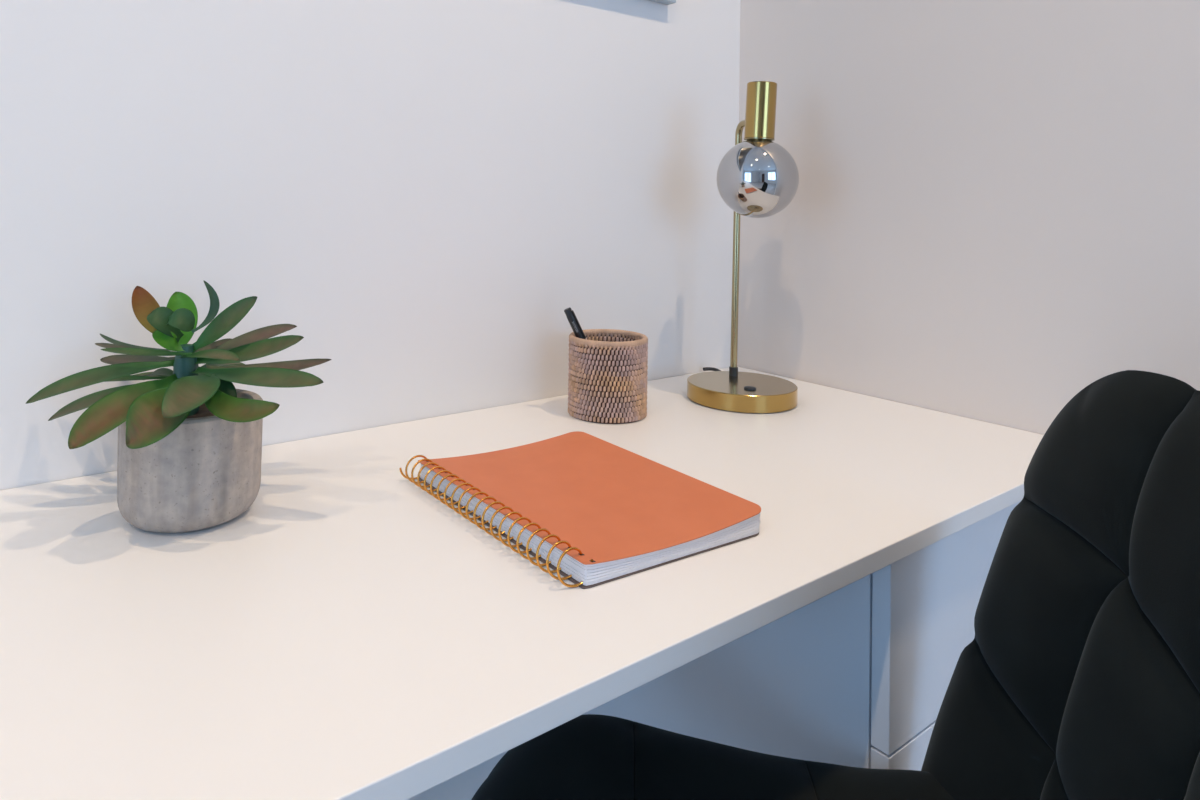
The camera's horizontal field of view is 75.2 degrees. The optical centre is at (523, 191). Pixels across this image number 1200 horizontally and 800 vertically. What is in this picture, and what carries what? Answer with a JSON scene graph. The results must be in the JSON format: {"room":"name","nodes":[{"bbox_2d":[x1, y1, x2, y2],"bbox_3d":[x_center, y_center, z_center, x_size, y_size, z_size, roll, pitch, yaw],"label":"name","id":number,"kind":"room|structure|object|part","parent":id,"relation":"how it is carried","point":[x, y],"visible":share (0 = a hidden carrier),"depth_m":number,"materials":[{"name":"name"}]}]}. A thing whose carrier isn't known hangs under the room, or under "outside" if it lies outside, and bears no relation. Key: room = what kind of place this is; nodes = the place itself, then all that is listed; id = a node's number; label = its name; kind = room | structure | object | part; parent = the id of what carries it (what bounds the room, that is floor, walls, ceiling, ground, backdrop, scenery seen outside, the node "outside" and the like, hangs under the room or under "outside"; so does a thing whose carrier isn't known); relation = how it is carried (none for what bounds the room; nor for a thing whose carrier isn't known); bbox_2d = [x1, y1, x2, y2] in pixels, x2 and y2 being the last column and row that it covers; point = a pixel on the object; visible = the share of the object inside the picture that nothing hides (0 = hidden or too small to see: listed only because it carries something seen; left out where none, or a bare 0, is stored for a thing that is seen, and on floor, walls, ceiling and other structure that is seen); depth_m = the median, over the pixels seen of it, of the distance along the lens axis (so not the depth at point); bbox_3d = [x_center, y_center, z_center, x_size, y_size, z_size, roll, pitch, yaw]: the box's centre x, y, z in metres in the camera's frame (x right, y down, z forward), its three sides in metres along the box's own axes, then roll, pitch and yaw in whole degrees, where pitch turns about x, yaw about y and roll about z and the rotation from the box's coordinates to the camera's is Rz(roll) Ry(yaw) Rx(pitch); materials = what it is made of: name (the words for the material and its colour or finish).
{"room":"home office","nodes":[
{"label":"home office","id":0,"kind":"room"},
{"bbox_2d":[117,389,262,532],"bbox_3d":[-0.273,0.219,0.638,0.110,0.089,0.110,2,-1,-36],"label":"pot","id":1,"kind":"object","parent":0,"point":[205,473],"depth_m":0.59,"materials":[{"name":"concrete"}]},
{"bbox_2d":[0,0,740,799],"bbox_3d":[-1.383,-0.223,0.085,4.440,2.600,0.120,2,-1,-36],"label":"wall","id":2,"kind":"structure","parent":0,"point":[425,190],"depth_m":0.88,"materials":[{"name":"paint"}]},
{"bbox_2d":[649,0,675,4],"bbox_3d":[-0.144,-0.601,0.896,0.920,0.620,0.017,2,-1,-36],"label":"wall picture","id":3,"kind":"object","parent":2,"relation":"attached to","point":[667,2],"visible":1,"depth_m":1.15},
{"bbox_2d":[737,0,1199,434],"bbox_3d":[1.580,-0.179,-0.326,0.120,2.600,4.020,2,-1,-36],"label":"wall","id":4,"kind":"structure","parent":0,"point":[993,215],"depth_m":0.96,"materials":[{"name":"beige paint"}]},
{"bbox_3d":[-0.226,1.022,-1.562,4.200,0.100,3.900,2,-1,-36],"label":"floor","id":5,"kind":"structure","parent":0,"visible":0},
{"bbox_2d":[0,366,1043,799],"bbox_3d":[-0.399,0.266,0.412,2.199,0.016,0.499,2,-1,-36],"label":"desk","id":6,"kind":"object","parent":5,"relation":"on","point":[349,634],"visible":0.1,"depth_m":0.51,"materials":[{"name":"white laminate"}]},
{"bbox_2d":[25,280,331,532],"bbox_3d":[-0.282,0.169,0.643,0.280,0.188,0.181,1,-1,18],"label":"potted succulent","id":7,"kind":"object","parent":6,"relation":"on","point":[189,452],"visible":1,"depth_m":0.60,"materials":[{"name":"green plant"}]},
{"bbox_3d":[-0.279,0.155,0.638,0.023,0.058,0.023,2,-1,-36],"label":"stem","id":8,"kind":"part","parent":7,"relation":"part of","materials":[{"name":"teal plant"}]},
{"bbox_2d":[399,431,760,588],"bbox_3d":[0.039,0.257,0.666,0.208,0.024,0.258,2,-1,-32],"label":"notebook","id":9,"kind":"object","parent":6,"relation":"on","point":[594,511],"visible":1,"depth_m":0.63,"materials":[{"name":"orange paper"}]},
{"bbox_2d":[568,329,647,423],"bbox_3d":[0.104,0.226,0.960,0.098,0.097,0.098,0,-1,33],"label":"pen holder","id":10,"kind":"object","parent":6,"relation":"on","point":[607,380],"visible":0.98,"depth_m":0.92,"materials":[{"name":"wicker"}]},
{"bbox_2d":[564,307,585,338],"bbox_3d":[0.082,0.207,0.959,0.066,0.127,0.011,1,-1,-3],"label":"pen","id":11,"kind":"object","parent":10,"relation":"in","point":[572,319],"visible":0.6,"depth_m":0.95,"materials":[{"name":"black plastic"}]},
{"bbox_2d":[687,81,798,412],"bbox_3d":[0.311,0.068,1.082,0.142,0.423,0.228,1,-1,21],"label":"desk lamp","id":12,"kind":"object","parent":6,"relation":"on","point":[757,177],"visible":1,"depth_m":1.00,"materials":[{"name":"gold metal"}]},
{"bbox_2d":[744,386,755,389],"bbox_3d":[0.293,0.254,1.003,0.016,0.003,0.016,2,-1,-36],"label":"switch","id":13,"kind":"object","parent":12,"relation":"attached to","point":[745,387],"depth_m":1.00,"materials":[{"name":"black plastic"}]},
{"bbox_3d":[0.309,-0.016,1.026,0.105,0.102,0.105,4,-1,-36],"label":"glass globe","id":14,"kind":"part","parent":12,"relation":"part of","materials":[{"name":"grey mirror"}]},
{"bbox_2d":[744,81,776,138],"bbox_3d":[0.315,-0.107,1.027,0.039,0.074,0.039,4,-1,-36],"label":"socket","id":15,"kind":"object","parent":12,"relation":"attached to","point":[761,96],"depth_m":1.01,"materials":[{"name":"gold metal"}]},
{"bbox_2d":[582,500,1021,770],"bbox_3d":[0.312,0.656,0.923,0.401,0.724,0.472,2,-1,-36],"label":"drawer unit","id":16,"kind":"object","parent":5,"relation":"on","point":[859,675],"visible":0.17,"depth_m":0.67,"materials":[{"name":"white laminate"}]},
{"bbox_3d":[0.448,0.537,0.740,0.401,0.161,0.016,2,-1,-36],"label":"drawer","id":17,"kind":"part","parent":16,"relation":"part of","materials":[{"name":"white laminate"}]},
{"bbox_3d":[0.451,0.375,0.743,0.401,0.159,0.016,2,-1,-36],"label":"drawer","id":18,"kind":"part","parent":16,"relation":"part of","materials":[{"name":"white laminate"}]},
{"bbox_2d":[471,370,1199,799],"bbox_3d":[0.113,0.560,0.417,0.595,0.894,0.583,1,-1,9],"label":"office chair","id":19,"kind":"object","parent":5,"relation":"on","point":[1078,678],"visible":1,"depth_m":0.51,"materials":[{"name":"black fabric"}]},
{"bbox_3d":[0.117,0.472,0.417,0.414,0.100,0.438,1,-1,9],"label":"seat","id":20,"kind":"part","parent":19,"relation":"part of","materials":[{"name":"black fabric"}]},
{"bbox_3d":[0.343,0.326,0.383,0.138,0.423,0.468,1,-1,9],"label":"backrest","id":21,"kind":"part","parent":19,"relation":"part of","materials":[{"name":"black fabric"}]}
]}

